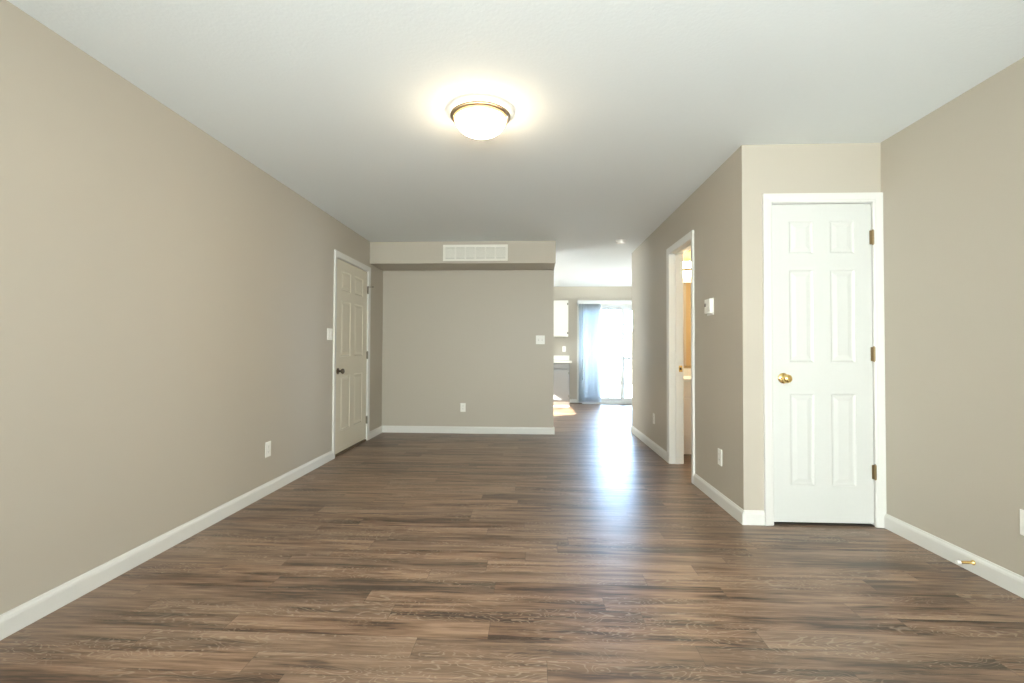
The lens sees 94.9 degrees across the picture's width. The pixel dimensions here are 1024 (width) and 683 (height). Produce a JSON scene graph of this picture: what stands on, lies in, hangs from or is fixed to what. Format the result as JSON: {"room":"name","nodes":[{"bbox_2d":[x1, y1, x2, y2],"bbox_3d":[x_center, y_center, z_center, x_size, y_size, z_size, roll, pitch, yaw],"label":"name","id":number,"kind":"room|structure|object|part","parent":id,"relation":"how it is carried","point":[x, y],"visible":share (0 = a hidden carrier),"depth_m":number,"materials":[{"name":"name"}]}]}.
{"room":"empty living room","nodes":[
{"label":"empty living room","id":0,"kind":"room"},
{"bbox_2d":[0,0,382,614],"bbox_3d":[-1.967,-0.074,2.608,0.120,2.440,7.672,0,-1,3],"label":"wall","id":1,"kind":"structure","parent":0,"point":[166,300],"depth_m":2.38,"materials":[{"name":"beige paint"}]},
{"bbox_2d":[0,426,382,639],"bbox_3d":[-1.905,1.101,2.583,0.014,0.090,7.432,0,-1,3],"label":"baseboard","id":2,"kind":"structure","parent":1,"relation":"attached to","point":[27,613],"depth_m":2.36,"materials":[{"name":"white paint"}]},
{"bbox_2d":[265,441,270,457],"bbox_3d":[-1.861,0.822,3.589,0.008,0.115,0.070,0,-1,3],"label":"wall outlet","id":3,"kind":"object","parent":1,"relation":"attached to","point":[267,444],"visible":1,"depth_m":3.58,"materials":[{"name":"white plastic"}]},
{"bbox_2d":[327,328,332,339],"bbox_3d":[-1.809,-0.073,4.674,0.010,0.115,0.116,0,-1,3],"label":"light switch","id":4,"kind":"object","parent":1,"relation":"attached to","point":[329,330],"visible":1,"depth_m":4.66,"materials":[{"name":"white plastic"}]},
{"bbox_2d":[332,250,373,458],"bbox_3d":[-1.814,0.137,5.273,0.189,2.118,1.039,0,-1,3],"label":"door","id":5,"kind":"structure","parent":1,"relation":"in","point":[352,278],"depth_m":5.22,"materials":[{"name":"white paint"}]},
{"bbox_3d":[-1.775,0.309,4.879,0.070,0.068,0.068,0,-1,3],"label":"knob","id":6,"kind":"part","parent":5,"relation":"part of","materials":[{"name":"brown metal"}]},
{"bbox_2d":[370,241,555,270],"bbox_3d":[-0.603,-1.091,6.030,2.294,0.270,0.514,0,-1,3],"label":"wall","id":7,"kind":"structure","parent":0,"point":[522,255],"depth_m":5.80,"materials":[{"name":"beige paint"}]},
{"bbox_2d":[443,244,507,260],"bbox_3d":[-0.449,-1.087,5.759,0.797,0.199,0.012,0,-1,3],"label":"air vent","id":8,"kind":"object","parent":7,"relation":"in","point":[492,252],"visible":1,"depth_m":5.76,"materials":[{"name":"metal"}]},
{"bbox_2d":[382,270,553,426],"bbox_3d":[-0.593,0.000,6.326,2.294,2.440,0.120,0,-1,3],"label":"wall","id":9,"kind":"structure","parent":0,"point":[451,338],"depth_m":6.26,"materials":[{"name":"beige paint"}]},
{"bbox_2d":[460,403,465,411],"bbox_3d":[-0.652,0.877,6.248,0.070,0.115,0.008,0,-1,3],"label":"wall outlet","id":10,"kind":"object","parent":9,"relation":"attached to","point":[462,405],"visible":1,"depth_m":6.25,"materials":[{"name":"white plastic"}]},
{"bbox_2d":[382,426,554,433],"bbox_3d":[-0.583,1.175,6.296,2.294,0.090,0.134,0,-1,3],"label":"baseboard","id":11,"kind":"structure","parent":9,"relation":"attached to","point":[388,429],"depth_m":6.23,"materials":[{"name":"white paint"}]},
{"bbox_2d":[536,335,544,343],"bbox_3d":[0.375,-0.022,6.214,0.116,0.115,0.017,0,-1,3],"label":"light switch","id":12,"kind":"object","parent":9,"relation":"attached to","point":[540,339],"visible":1,"depth_m":6.22,"materials":[{"name":"white plastic"}]},
{"bbox_2d":[0,404,1023,682],"bbox_3d":[1.026,1.237,4.226,5.962,0.100,11.220,0,-1,3],"label":"floor","id":13,"kind":"structure","parent":0,"point":[577,553],"depth_m":2.15,"materials":[{"name":"wood"}]},
{"bbox_2d":[553,363,569,406],"bbox_3d":[0.835,0.856,9.504,0.622,0.858,0.608,0,-1,3],"label":"base cabinet","id":14,"kind":"object","parent":13,"relation":"on","point":[561,397],"visible":0.52,"depth_m":9.20,"materials":[{"name":"grey paint"}]},
{"bbox_3d":[0.813,0.851,9.217,0.580,0.587,0.034,0,-1,3],"label":"door","id":15,"kind":"part","parent":14,"relation":"part of","materials":[{"name":"grey paint"}]},
{"bbox_3d":[0.819,0.481,9.224,0.590,0.087,0.034,0,-1,3],"label":"drawer","id":16,"kind":"part","parent":14,"relation":"part of","materials":[{"name":"grey paint"}]},
{"bbox_2d":[554,355,571,362],"bbox_3d":[0.849,0.354,9.500,0.667,0.138,0.633,0,-1,3],"label":"countertop","id":17,"kind":"structure","parent":14,"relation":"on","point":[557,358],"depth_m":9.78,"materials":[{"name":"laminate"}]},
{"bbox_2d":[684,368,690,453],"bbox_3d":[2.174,0.760,5.220,0.930,0.900,0.571,0,-1,3],"label":"bathroom vanity","id":18,"kind":"object","parent":13,"relation":"on","point":[687,371],"visible":0.02,"depth_m":4.97,"materials":[{"name":"beige paint"}]},
{"bbox_3d":[1.936,0.517,4.987,0.435,0.135,0.034,0,-1,3],"label":"drawer","id":19,"kind":"part","parent":18,"relation":"part of","materials":[{"name":"beige paint"}]},
{"bbox_3d":[1.935,0.820,4.973,0.435,0.430,0.019,0,-1,3],"label":"door","id":20,"kind":"part","parent":18,"relation":"part of","materials":[{"name":"beige paint"}]},
{"bbox_2d":[7,0,1023,286],"bbox_3d":[1.037,-1.312,4.309,5.962,0.120,11.292,0,-1,3],"label":"ceiling","id":21,"kind":"structure","parent":0,"point":[619,110],"depth_m":2.37,"materials":[{"name":"white paint"}]},
{"bbox_2d":[450,99,509,138],"bbox_3d":[-0.177,-1.212,2.634,0.336,0.151,0.336,0,-1,3],"label":"ceiling light","id":22,"kind":"object","parent":21,"relation":"attached to","point":[475,118],"visible":1,"depth_m":2.54,"materials":[{"name":"white glass"}]},
{"bbox_3d":[-0.176,-1.271,2.635,0.298,0.025,0.298,0,-1,3],"label":"glass","id":23,"kind":"part","parent":22,"relation":"part of","materials":[{"name":"white glass"}]},
{"bbox_2d":[616,239,625,243],"bbox_3d":[1.317,-1.206,5.691,0.124,0.038,0.124,0,-1,3],"label":"smoke detector","id":24,"kind":"object","parent":21,"relation":"attached to","point":[619,241],"visible":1,"depth_m":5.65,"materials":[{"name":"white plastic"}]},
{"bbox_2d":[554,286,631,398],"bbox_3d":[1.282,0.074,9.865,5.962,2.440,0.120,0,-1,3],"label":"wall","id":25,"kind":"structure","parent":0,"point":[572,294],"depth_m":9.81,"materials":[{"name":"beige paint"}]},
{"bbox_2d":[554,300,567,336],"bbox_3d":[0.840,-0.464,9.669,0.610,0.735,0.327,0,-1,3],"label":"upper cabinet","id":26,"kind":"object","parent":25,"relation":"attached to","point":[560,306],"visible":0.51,"depth_m":9.50,"materials":[{"name":"white paint"}]},
{"bbox_2d":[554,355,568,359],"bbox_3d":[0.862,0.341,9.807,0.667,0.100,0.020,0,-1,3],"label":"backsplash","id":27,"kind":"structure","parent":25,"relation":"attached to","point":[556,357],"depth_m":9.79,"materials":[{"name":"laminate"}]},
{"bbox_2d":[569,399,578,402],"bbox_3d":[2.651,1.251,9.714,2.965,0.090,0.014,0,-1,3],"label":"baseboard","id":28,"kind":"structure","parent":25,"relation":"attached to","point":[571,400],"depth_m":9.77,"materials":[{"name":"white paint"}]},
{"bbox_2d":[577,304,631,403],"bbox_3d":[2.316,0.246,9.805,1.922,2.101,0.160,0,-1,3],"label":"door","id":29,"kind":"structure","parent":25,"relation":"in","point":[623,307],"depth_m":9.79,"materials":[{"name":"white plastic"}]},
{"bbox_3d":[1.885,0.271,9.853,0.884,1.978,0.034,0,-1,3],"label":"sash","id":30,"kind":"part","parent":29,"relation":"part of","materials":[{"name":"clear glass"}]},
{"bbox_2d":[601,310,620,397],"bbox_3d":[1.885,0.254,9.847,0.780,1.841,0.007,0,-1,3],"label":"glass pane","id":31,"kind":"object","parent":29,"relation":"attached to","point":[608,324],"depth_m":9.84,"materials":[{"name":"clear glass"}]},
{"bbox_3d":[2.727,0.272,9.774,0.923,1.978,0.034,0,-1,3],"label":"sash","id":32,"kind":"part","parent":29,"relation":"part of","materials":[{"name":"clear glass"}]},
{"bbox_3d":[2.758,0.272,9.856,0.870,1.975,0.018,0,-1,3],"label":"screen frame","id":33,"kind":"part","parent":29,"relation":"part of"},
{"bbox_2d":[623,324,631,383],"bbox_3d":[2.727,0.256,9.767,0.819,1.841,0.007,0,-1,3],"label":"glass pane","id":34,"kind":"object","parent":29,"relation":"attached to","point":[623,324],"depth_m":9.78,"materials":[{"name":"clear glass"}]},
{"bbox_2d":[577,300,631,401],"bbox_3d":[2.323,0.202,9.685,1.945,2.094,0.140,0,-1,3],"label":"vertical blind","id":35,"kind":"object","parent":25,"relation":"attached to","point":[589,310],"visible":0.82,"depth_m":9.70,"materials":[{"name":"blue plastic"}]},
{"bbox_2d":[683,249,690,367],"bbox_3d":[2.535,-0.002,5.573,1.633,2.440,0.120,0,-1,3],"label":"wall","id":36,"kind":"structure","parent":0,"point":[686,256],"depth_m":5.55,"materials":[{"name":"paint"}]},
{"bbox_2d":[683,283,690,365],"bbox_3d":[2.195,-0.204,5.524,0.900,0.980,0.005,0,-1,3],"label":"bathroom mirror","id":37,"kind":"object","parent":36,"relation":"attached to","point":[686,286],"visible":0.02,"depth_m":5.53,"materials":[{"name":"orange mirror"}]},
{"bbox_2d":[683,261,690,275],"bbox_3d":[2.086,-0.856,5.499,0.680,0.178,0.089,0,-1,3],"label":"vanity light","id":38,"kind":"object","parent":36,"relation":"attached to","point":[686,264],"visible":0.11,"depth_m":5.48,"materials":[{"name":"white glass"}]},
{"bbox_2d":[684,368,690,375],"bbox_3d":[2.188,0.360,5.502,0.930,0.090,0.021,0,-1,3],"label":"backsplash","id":39,"kind":"structure","parent":36,"relation":"attached to","point":[687,371],"depth_m":5.50,"materials":[{"name":"laminate"}]},
{"bbox_2d":[632,145,762,509],"bbox_3d":[1.620,-0.021,4.714,0.120,2.440,3.393,0,-1,3],"label":"wall","id":40,"kind":"structure","parent":0,"point":[724,213],"depth_m":3.41,"materials":[{"name":"beige paint"}]},
{"bbox_2d":[666,230,694,483],"bbox_3d":[1.917,0.133,4.284,0.789,2.118,0.761,0,-1,3],"label":"door frame","id":41,"kind":"structure","parent":40,"relation":"in","point":[674,253],"depth_m":4.61,"materials":[{"name":"white paint"}]},
{"bbox_3d":[1.670,0.132,4.295,0.018,2.118,0.761,0,-1,3],"label":"casing","id":42,"kind":"part","parent":41,"relation":"part of","materials":[{"name":"white paint"}]},
{"bbox_2d":[704,298,713,315],"bbox_3d":[1.491,-0.263,3.564,0.034,0.128,0.120,0,-1,3],"label":"thermostat","id":43,"kind":"object","parent":40,"relation":"attached to","point":[708,303],"visible":1,"depth_m":3.52,"materials":[{"name":"white plastic"}]},
{"bbox_2d":[718,448,721,465],"bbox_3d":[1.493,0.831,3.378,0.008,0.115,0.070,0,-1,3],"label":"wall outlet","id":44,"kind":"object","parent":40,"relation":"attached to","point":[719,450],"visible":1,"depth_m":3.37,"materials":[{"name":"white plastic"}]},
{"bbox_2d":[761,143,880,509],"bbox_3d":[1.981,-0.051,3.060,0.749,2.440,0.120,0,-1,3],"label":"wall","id":45,"kind":"structure","parent":0,"point":[837,167],"depth_m":3.02,"materials":[{"name":"beige paint"}]},
{"bbox_2d":[744,510,764,524],"bbox_3d":[1.541,1.121,2.990,0.124,0.090,0.014,0,-1,3],"label":"baseboard","id":46,"kind":"structure","parent":45,"relation":"attached to","point":[752,517],"depth_m":2.98,"materials":[{"name":"white paint"}]},
{"bbox_2d":[762,192,886,527],"bbox_3d":[1.982,0.111,3.024,0.742,2.116,0.186,0,-1,3],"label":"door","id":47,"kind":"structure","parent":45,"relation":"in","point":[824,418],"depth_m":3.00,"materials":[{"name":"white paint"}]},
{"bbox_3d":[1.734,0.234,2.975,0.068,0.068,0.070,0,-1,3],"label":"knob","id":48,"kind":"part","parent":47,"relation":"part of","materials":[{"name":"gold metal"}]},
{"bbox_2d":[880,57,1023,576],"bbox_3d":[2.333,-0.085,1.204,0.120,2.440,5.250,0,-1,3],"label":"wall","id":49,"kind":"structure","parent":0,"point":[952,179],"depth_m":2.44,"materials":[{"name":"beige paint"}]},
{"bbox_2d":[631,425,1023,597],"bbox_3d":[2.628,1.116,2.510,2.367,0.090,7.691,0,-1,3],"label":"baseboard","id":50,"kind":"structure","parent":49,"relation":"attached to","point":[994,573],"depth_m":2.62,"materials":[{"name":"white paint"}]},
{"bbox_2d":[955,560,975,564],"bbox_3d":[2.265,1.105,2.351,0.082,0.024,0.024,0,-1,3],"label":"door stop","id":51,"kind":"object","parent":49,"relation":"attached to","point":[972,562],"visible":1,"depth_m":2.35,"materials":[{"name":"gold metal"}]},
{"bbox_2d":[1020,509,1023,535],"bbox_3d":[2.306,0.817,2.100,0.008,0.115,0.070,0,-1,3],"label":"wall outlet","id":52,"kind":"object","parent":49,"relation":"attached to","point":[1021,510],"visible":1,"depth_m":2.12,"materials":[{"name":"white plastic"}]},
{"label":"outside","id":53,"kind":"structure","parent":0,"visible":0},
{"bbox_2d":[601,375,631,397],"bbox_3d":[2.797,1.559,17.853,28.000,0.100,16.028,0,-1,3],"label":"ground","id":54,"kind":"structure","parent":53,"point":[614,389],"depth_m":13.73,"materials":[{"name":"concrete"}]},
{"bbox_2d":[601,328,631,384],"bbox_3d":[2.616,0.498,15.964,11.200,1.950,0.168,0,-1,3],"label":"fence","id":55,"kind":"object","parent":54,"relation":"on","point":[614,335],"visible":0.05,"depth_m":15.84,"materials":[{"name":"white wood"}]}
]}

